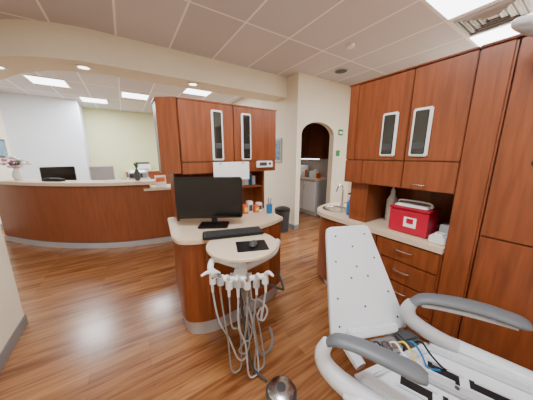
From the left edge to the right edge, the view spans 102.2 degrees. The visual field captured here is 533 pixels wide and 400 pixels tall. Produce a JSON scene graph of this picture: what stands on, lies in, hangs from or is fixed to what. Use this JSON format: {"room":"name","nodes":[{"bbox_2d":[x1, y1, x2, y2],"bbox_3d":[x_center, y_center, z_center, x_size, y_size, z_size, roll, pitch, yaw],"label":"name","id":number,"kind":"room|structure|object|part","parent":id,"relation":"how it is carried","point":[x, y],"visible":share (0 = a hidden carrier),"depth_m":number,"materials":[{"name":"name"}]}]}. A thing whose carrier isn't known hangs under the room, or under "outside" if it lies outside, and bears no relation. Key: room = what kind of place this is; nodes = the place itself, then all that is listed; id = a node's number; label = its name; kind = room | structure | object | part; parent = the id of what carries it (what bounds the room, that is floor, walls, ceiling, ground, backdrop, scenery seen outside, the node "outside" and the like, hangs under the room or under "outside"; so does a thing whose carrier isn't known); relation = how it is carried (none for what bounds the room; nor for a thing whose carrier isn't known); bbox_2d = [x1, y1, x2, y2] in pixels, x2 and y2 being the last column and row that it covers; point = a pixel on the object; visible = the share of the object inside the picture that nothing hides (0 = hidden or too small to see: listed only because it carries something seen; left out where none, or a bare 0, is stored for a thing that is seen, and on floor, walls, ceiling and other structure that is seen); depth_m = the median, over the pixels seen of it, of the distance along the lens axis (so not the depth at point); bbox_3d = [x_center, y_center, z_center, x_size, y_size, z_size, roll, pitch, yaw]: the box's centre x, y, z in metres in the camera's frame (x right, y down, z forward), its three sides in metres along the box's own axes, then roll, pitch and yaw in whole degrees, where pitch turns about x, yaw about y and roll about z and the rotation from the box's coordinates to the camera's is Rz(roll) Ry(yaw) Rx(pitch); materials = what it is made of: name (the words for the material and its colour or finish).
{"room":"dental clinic","nodes":[
{"label":"dental clinic","id":0,"kind":"room"},
{"bbox_2d":[0,108,12,223],"bbox_3d":[-5.688,-0.876,4.339,0.120,2.940,2.180,-8,14,-32],"label":"wall","id":1,"kind":"structure","parent":0,"point":[5,173],"depth_m":5.00,"materials":[{"name":"beige paint"}]},
{"bbox_2d":[0,139,7,156],"bbox_3d":[-5.886,-1.145,4.748,0.025,0.400,0.600,-8,14,-32],"label":"framed picture","id":2,"kind":"object","parent":1,"relation":"attached to","point":[3,151],"visible":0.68,"depth_m":4.84,"materials":[{"name":"blue plastic"}]},
{"bbox_2d":[0,226,23,352],"bbox_3d":[-0.702,0.173,-0.679,0.121,2.940,5.590,-8,14,-32],"label":"wall","id":3,"kind":"structure","parent":0,"point":[11,311],"depth_m":1.74,"materials":[{"name":"beige paint"}]},
{"bbox_2d":[0,315,27,371],"bbox_3d":[-0.647,1.555,-0.354,0.010,0.100,5.590,-8,14,-32],"label":"baseboard","id":4,"kind":"structure","parent":3,"relation":"attached to","point":[11,343],"depth_m":1.70,"materials":[{"name":"grey plastic"}]},
{"bbox_2d":[0,92,91,179],"bbox_3d":[-5.981,-1.231,6.038,1.520,2.940,1.050,-8,14,-32],"label":"wall","id":5,"kind":"structure","parent":0,"point":[43,131],"depth_m":5.52,"materials":[{"name":"paint"}]},
{"bbox_2d":[21,74,70,87],"bbox_3d":[-4.354,-2.362,4.292,0.610,0.012,0.610,-8,14,-32],"label":"ceiling light","id":6,"kind":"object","parent":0,"point":[40,80],"depth_m":4.27,"materials":[{"name":"white plastic"}]},
{"bbox_2d":[78,96,108,103],"bbox_3d":[-4.613,-2.669,5.761,0.610,0.012,0.610,-8,14,-32],"label":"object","id":7,"kind":"structure","parent":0,"point":[84,99],"depth_m":5.76,"materials":[{"name":"white plastic"}]},
{"bbox_2d":[82,107,158,179],"bbox_3d":[-4.128,-1.619,7.898,3.657,2.940,0.120,-8,14,-32],"label":"wall","id":8,"kind":"structure","parent":0,"point":[119,139],"depth_m":7.24,"materials":[{"name":"yellow paint"}]},
{"bbox_2d":[120,91,149,99],"bbox_3d":[-3.259,-2.580,5.338,0.610,0.012,0.610,-8,14,-32],"label":"ceiling light","id":9,"kind":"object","parent":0,"point":[123,94],"depth_m":5.28,"materials":[{"name":"white plastic"}]},
{"bbox_2d":[0,19,286,101],"bbox_3d":[-2.214,-1.959,3.217,5.468,0.360,1.558,-2,12,-11],"label":"soffit beam","id":10,"kind":"structure","parent":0,"point":[26,45],"depth_m":2.77,"materials":[{"name":"beige paint"}]},
{"bbox_2d":[75,64,91,69],"bbox_3d":[-2.289,-1.658,2.691,0.170,0.010,0.170,-8,14,-32],"label":"recessed light","id":11,"kind":"object","parent":10,"relation":"attached to","point":[83,67],"visible":1,"depth_m":2.68,"materials":[{"name":"white plastic"}]},
{"bbox_2d":[187,82,198,85],"bbox_3d":[-1.138,-1.792,3.329,0.170,0.010,0.170,-8,14,-32],"label":"recessed light","id":12,"kind":"object","parent":10,"relation":"attached to","point":[188,83],"visible":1,"depth_m":3.33,"materials":[{"name":"white plastic"}]},
{"bbox_2d":[181,88,212,96],"bbox_3d":[-1.583,-2.503,4.968,0.610,0.012,0.610,-8,14,-32],"label":"ceiling light","id":13,"kind":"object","parent":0,"point":[186,91],"depth_m":5.03,"materials":[{"name":"white plastic"}]},
{"bbox_2d":[0,211,418,399],"bbox_3d":[-1.676,0.984,2.748,9.300,0.050,12.400,-8,14,-32],"label":"floor","id":14,"kind":"structure","parent":0,"point":[104,323],"depth_m":1.83,"materials":[{"name":"brown wood"}]},
{"bbox_2d":[0,178,173,247],"bbox_3d":[-3.079,0.195,3.750,3.266,1.085,0.807,-1,12,-4],"label":"reception desk","id":15,"kind":"object","parent":14,"relation":"on","point":[67,213],"depth_m":3.51,"materials":[{"name":"brown wood"}]},
{"bbox_2d":[0,155,31,180],"bbox_3d":[-4.168,-0.535,3.583,0.345,0.408,0.330,-8,14,-32],"label":"flower vase","id":16,"kind":"object","parent":15,"relation":"on","point":[17,174],"visible":1,"depth_m":3.53,"materials":[{"name":"white ceramic"}]},
{"bbox_2d":[41,178,65,181],"bbox_3d":[-3.453,-0.331,3.487,0.340,0.050,0.100,1,12,5],"label":"keyboard","id":17,"kind":"object","parent":15,"relation":"on","point":[45,179],"visible":0.99,"depth_m":3.45,"materials":[{"name":"black plastic"}]},
{"bbox_2d":[133,162,140,179],"bbox_3d":[-2.162,-0.486,3.580,0.100,0.314,0.100,-1,12,-7],"label":"potted plant","id":18,"kind":"object","parent":15,"relation":"on","point":[137,176],"visible":1,"depth_m":3.56,"materials":[{"name":"green plant"}]},
{"bbox_2d":[154,175,166,187],"bbox_3d":[-1.799,-0.319,3.645,0.170,0.203,0.106,-8,14,-32],"label":"sign holder","id":19,"kind":"object","parent":15,"relation":"on","point":[160,180],"visible":1,"depth_m":3.61,"materials":[{"name":"white paper"}]},
{"bbox_2d":[125,169,169,184],"bbox_3d":[-3.984,-0.609,7.828,1.840,0.990,0.480,-8,14,-32],"label":"base cabinet","id":20,"kind":"object","parent":14,"relation":"on","point":[152,172],"visible":0.19,"depth_m":7.55,"materials":[{"name":"brown wood"}]},
{"bbox_2d":[137,162,150,169],"bbox_3d":[-4.284,-1.179,7.478,0.450,0.270,0.350,-8,14,-32],"label":"printer","id":21,"kind":"object","parent":20,"relation":"on","point":[142,165],"visible":0.75,"depth_m":7.39,"materials":[{"name":"white plastic"}]},
{"bbox_2d":[168,209,282,333],"bbox_3d":[-0.378,0.621,2.225,1.102,0.875,0.784,-8,14,-32],"label":"base cabinet","id":22,"kind":"object","parent":14,"relation":"on","point":[192,258],"visible":0.46,"depth_m":1.83,"materials":[{"name":"brown wood"}]},
{"bbox_2d":[174,177,242,228],"bbox_3d":[-0.501,0.017,1.893,0.575,0.436,0.170,-1,12,-4],"label":"computer monitor","id":23,"kind":"object","parent":22,"relation":"on","point":[213,198],"visible":1,"depth_m":1.86,"materials":[{"name":"black plastic"}]},
{"bbox_2d":[151,96,276,220],"bbox_3d":[-0.460,-0.388,2.228,1.170,1.095,0.378,-8,14,-32],"label":"upper cabinet","id":24,"kind":"object","parent":22,"relation":"on","point":[191,134],"depth_m":1.99,"materials":[{"name":"brown wood"}]},
{"bbox_2d":[213,162,248,179],"bbox_3d":[-0.339,-0.285,2.123,0.380,0.180,0.008,-8,14,-32],"label":"posted notice","id":25,"kind":"object","parent":24,"relation":"attached to","point":[220,169],"visible":0.91,"depth_m":2.12,"materials":[{"name":"white paper"}]},
{"bbox_2d":[242,173,254,184],"bbox_3d":[-0.326,-0.237,2.451,0.400,0.138,0.100,-8,14,-32],"label":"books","id":26,"kind":"object","parent":24,"relation":"in","point":[251,181],"visible":0.24,"depth_m":2.48,"materials":[{"name":"white paper"}]},
{"bbox_3d":[-0.020,-0.386,2.314,0.200,0.070,0.039,-8,14,-32],"label":"intercom panel","id":27,"kind":"part","parent":24,"relation":"part of","materials":[{"name":"white plastic"}]},
{"bbox_2d":[242,200,261,213],"bbox_3d":[-0.191,0.077,2.361,0.316,0.130,0.083,-8,14,-32],"label":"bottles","id":28,"kind":"object","parent":22,"relation":"on","point":[248,207],"visible":0.81,"depth_m":2.36,"materials":[{"name":"white plastic"}]},
{"bbox_2d":[266,198,271,213],"bbox_3d":[0.030,0.062,2.348,0.066,0.164,0.066,-8,14,-32],"label":"pen cup","id":29,"kind":"object","parent":22,"relation":"on","point":[268,205],"visible":1,"depth_m":2.33,"materials":[{"name":"blue plastic"}]},
{"bbox_2d":[201,233,284,381],"bbox_3d":[-0.141,0.733,1.657,0.582,0.897,0.790,0,12,0],"label":"dental delivery unit","id":30,"kind":"object","parent":14,"relation":"on","point":[223,251],"visible":0.98,"depth_m":1.39,"materials":[{"name":"beige plastic"}]},
{"bbox_2d":[202,226,263,240],"bbox_3d":[-0.260,0.254,1.677,0.460,0.025,0.150,-4,12,-17],"label":"keyboard","id":31,"kind":"object","parent":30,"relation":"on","point":[256,230],"visible":1,"depth_m":1.65,"materials":[{"name":"black plastic"}]},
{"bbox_2d":[236,240,268,251],"bbox_3d":[-0.100,0.297,1.467,0.210,0.033,0.170,-2,12,-12],"label":"mouse pad","id":32,"kind":"object","parent":30,"relation":"on","point":[254,245],"visible":1,"depth_m":1.45,"materials":[{"name":"black plastic"}]},
{"bbox_2d":[266,375,296,399],"bbox_3d":[0.095,1.215,1.378,0.200,0.058,0.200,0,12,0],"label":"foot pedal","id":33,"kind":"object","parent":14,"relation":"on","point":[280,387],"visible":1,"depth_m":1.36,"materials":[{"name":"grey metal"}]},
{"bbox_2d":[275,206,289,232],"bbox_3d":[0.316,0.374,4.308,0.312,0.505,0.312,-8,14,-32],"label":"trash can","id":34,"kind":"object","parent":14,"relation":"on","point":[284,211],"visible":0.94,"depth_m":4.19,"materials":[{"name":"grey plastic"}]},
{"bbox_2d":[299,176,326,215],"bbox_3d":[0.915,-0.234,6.204,0.577,0.920,1.910,-8,14,-32],"label":"base cabinet","id":35,"kind":"object","parent":14,"relation":"on","point":[312,190],"depth_m":5.44,"materials":[{"name":"grey laminate"}]},
{"bbox_2d":[300,165,307,175],"bbox_3d":[0.903,-0.851,6.177,0.410,0.300,0.450,-8,14,-32],"label":"autoclave","id":36,"kind":"object","parent":35,"relation":"on","point":[302,167],"visible":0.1,"depth_m":5.98,"materials":[{"name":"white plastic"}]},
{"bbox_2d":[303,169,320,177],"bbox_3d":[1.185,-0.706,5.679,0.100,0.216,0.575,-8,14,-32],"label":"bottles","id":37,"kind":"object","parent":35,"relation":"on","point":[312,174],"visible":0.98,"depth_m":5.58,"materials":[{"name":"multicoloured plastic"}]},
{"bbox_2d":[317,202,445,343],"bbox_3d":[1.062,0.604,2.276,0.648,0.886,1.392,-8,14,-32],"label":"base cabinet","id":38,"kind":"object","parent":14,"relation":"on","point":[412,264],"visible":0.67,"depth_m":1.72,"materials":[{"name":"brown wood"}]},
{"bbox_2d":[336,184,346,205],"bbox_3d":[0.913,-0.053,2.619,0.194,0.280,0.127,-8,14,-32],"label":"sink faucet","id":39,"kind":"object","parent":38,"relation":"on","point":[342,203],"depth_m":2.67,"materials":[{"name":"silver metal"}]},
{"bbox_2d":[346,193,350,215],"bbox_3d":[0.889,0.040,2.267,0.084,0.240,0.084,2,12,12],"label":"soap pump bottle","id":40,"kind":"object","parent":38,"relation":"on","point":[348,202],"visible":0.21,"depth_m":2.25,"materials":[{"name":"blue plastic"}]},
{"bbox_2d":[385,187,397,220],"bbox_3d":[1.212,0.019,2.075,0.095,0.361,0.095,2,12,12],"label":"spray bottle","id":41,"kind":"object","parent":38,"relation":"on","point":[392,199],"visible":0.69,"depth_m":2.05,"materials":[{"name":"white plastic"}]},
{"bbox_2d":[344,46,482,224],"bbox_3d":[1.215,-0.378,1.848,0.627,1.230,0.860,-8,14,-32],"label":"upper cabinet","id":42,"kind":"object","parent":38,"relation":"on","point":[407,127],"visible":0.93,"depth_m":1.59,"materials":[{"name":"brown wood"}]},
{"bbox_2d":[388,199,439,237],"bbox_3d":[1.199,0.132,1.761,0.200,0.266,0.300,-8,14,-32],"label":"cooler","id":43,"kind":"object","parent":38,"relation":"on","point":[418,219],"visible":0.99,"depth_m":1.69,"materials":[{"name":"red plastic"}]},
{"bbox_2d":[428,222,449,245],"bbox_3d":[1.327,0.249,1.603,0.280,0.103,0.100,-8,14,-32],"label":"glove box","id":44,"kind":"object","parent":38,"relation":"on","point":[440,237],"visible":0.8,"depth_m":1.55,"materials":[{"name":"white cardboard"}]},
{"bbox_2d":[315,225,532,399],"bbox_3d":[0.854,0.800,0.923,1.471,1.056,0.682,10,15,40],"label":"dental chair","id":45,"kind":"object","parent":14,"relation":"on","point":[363,303],"visible":1,"depth_m":1.07,"materials":[{"name":"white plastic"}]},
{"bbox_2d":[428,34,532,370],"bbox_3d":[1.842,0.244,1.016,0.602,2.107,1.398,-8,14,-32],"label":"storage cabinet","id":46,"kind":"object","parent":14,"relation":"on","point":[488,257],"visible":0.7,"depth_m":1.24,"materials":[{"name":"brown wood"}]},
{"bbox_3d":[-3.341,0.148,4.818,2.500,0.740,0.600,-8,14,-32],"label":"reception desk","id":47,"kind":"object","parent":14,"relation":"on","visible":0},
{"bbox_2d":[39,166,76,179],"bbox_3d":[-4.053,-0.382,4.223,0.180,0.540,0.500,10,16,41],"label":"monitor","id":48,"kind":"object","parent":47,"relation":"on","point":[67,172],"visible":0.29,"depth_m":4.18,"materials":[{"name":"black plastic"}]},
{"bbox_2d":[89,166,115,179],"bbox_3d":[-3.468,-0.455,4.572,0.420,0.540,0.180,-8,14,-32],"label":"monitor","id":49,"kind":"object","parent":47,"relation":"on","point":[96,172],"visible":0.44,"depth_m":4.52,"materials":[{"name":"white plastic"}]},
{"bbox_2d":[127,170,150,184],"bbox_3d":[-2.916,-0.466,4.912,0.450,0.419,0.400,-8,14,-32],"label":"printer","id":50,"kind":"object","parent":47,"relation":"on","point":[144,175],"visible":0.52,"depth_m":4.83,"materials":[{"name":"white plastic"}]},
{"bbox_2d":[0,0,474,112],"bbox_3d":[-1.676,-1.943,2.137,9.300,0.050,12.400,-8,14,-32],"label":"ceiling","id":51,"kind":"structure","parent":0,"point":[285,38],"depth_m":2.60,"materials":[{"name":"tile"}]},
{"bbox_2d":[333,68,348,73],"bbox_3d":[1.295,-2.241,3.741,0.260,0.022,0.260,-8,14,-32],"label":"ceiling speaker","id":52,"kind":"object","parent":51,"relation":"in","point":[339,70],"depth_m":3.70},
{"bbox_2d":[346,43,354,48],"bbox_3d":[1.121,-2.051,2.873,0.110,0.040,0.110,-8,14,-32],"label":"smoke detector","id":53,"kind":"object","parent":51,"relation":"attached to","point":[349,45],"visible":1,"depth_m":2.84,"materials":[{"name":"white plastic"}]},
{"bbox_2d":[447,0,532,37],"bbox_3d":[2.393,-1.929,2.275,0.600,0.027,0.600,-8,14,-32],"label":"ceiling air vent","id":54,"kind":"object","parent":51,"relation":"in","point":[501,12],"depth_m":2.25,"materials":[{"name":"beige metal"}]},
{"bbox_2d":[511,13,532,36],"bbox_3d":[1.419,-1.144,0.706,0.724,0.928,0.179,7,14,31],"label":"light","id":55,"kind":"object","parent":51,"relation":"hanging from","point":[523,25],"visible":1,"depth_m":0.95,"materials":[{"name":"white plastic"}]},
{"bbox_2d":[232,74,293,223],"bbox_3d":[-0.987,-1.335,6.539,0.100,2.940,5.630,-8,14,-32],"label":"wall","id":56,"kind":"structure","parent":0,"point":[277,182],"depth_m":4.46,"materials":[{"name":"beige paint"}]},
{"bbox_2d":[275,138,281,161],"bbox_3d":[0.236,-1.053,4.553,0.026,0.500,0.260,-8,14,-32],"label":"poster","id":57,"kind":"object","parent":56,"relation":"attached to","point":[278,158],"depth_m":4.50,"materials":[{"name":"paper"}]},
{"bbox_2d":[291,72,350,224],"bbox_3d":[1.226,-0.928,4.590,1.643,2.940,0.120,-8,14,-32],"label":"wall","id":58,"kind":"structure","parent":0,"point":[325,102],"depth_m":4.33,"materials":[{"name":"beige paint"}]},
{"bbox_2d":[301,123,351,201],"bbox_3d":[2.951,-0.716,3.574,0.120,2.940,9.100,-8,14,-32],"label":"wall","id":59,"kind":"structure","parent":0,"point":[321,165],"depth_m":5.79,"materials":[{"name":"paint"}]},
{"bbox_2d":[301,123,329,158],"bbox_3d":[0.991,-1.586,5.978,0.390,0.840,1.880,-8,14,-32],"label":"upper cabinet","id":60,"kind":"object","parent":59,"relation":"attached to","point":[315,138],"visible":0.36,"depth_m":5.31,"materials":[{"name":"brown wood"}]},
{"bbox_2d":[421,0,498,21],"bbox_3d":[2.048,-1.820,1.697,0.610,0.012,1.220,-8,14,-32],"label":"ceiling light","id":61,"kind":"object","parent":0,"point":[447,10],"depth_m":2.12,"materials":[{"name":"white plastic"}]},
{"bbox_2d":[465,23,519,46],"bbox_3d":[3.071,-1.955,2.348,0.610,0.012,1.220,-8,14,-32],"label":"ceiling light","id":62,"kind":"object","parent":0,"point":[504,31],"depth_m":2.63,"materials":[{"name":"white plastic"}]}
]}

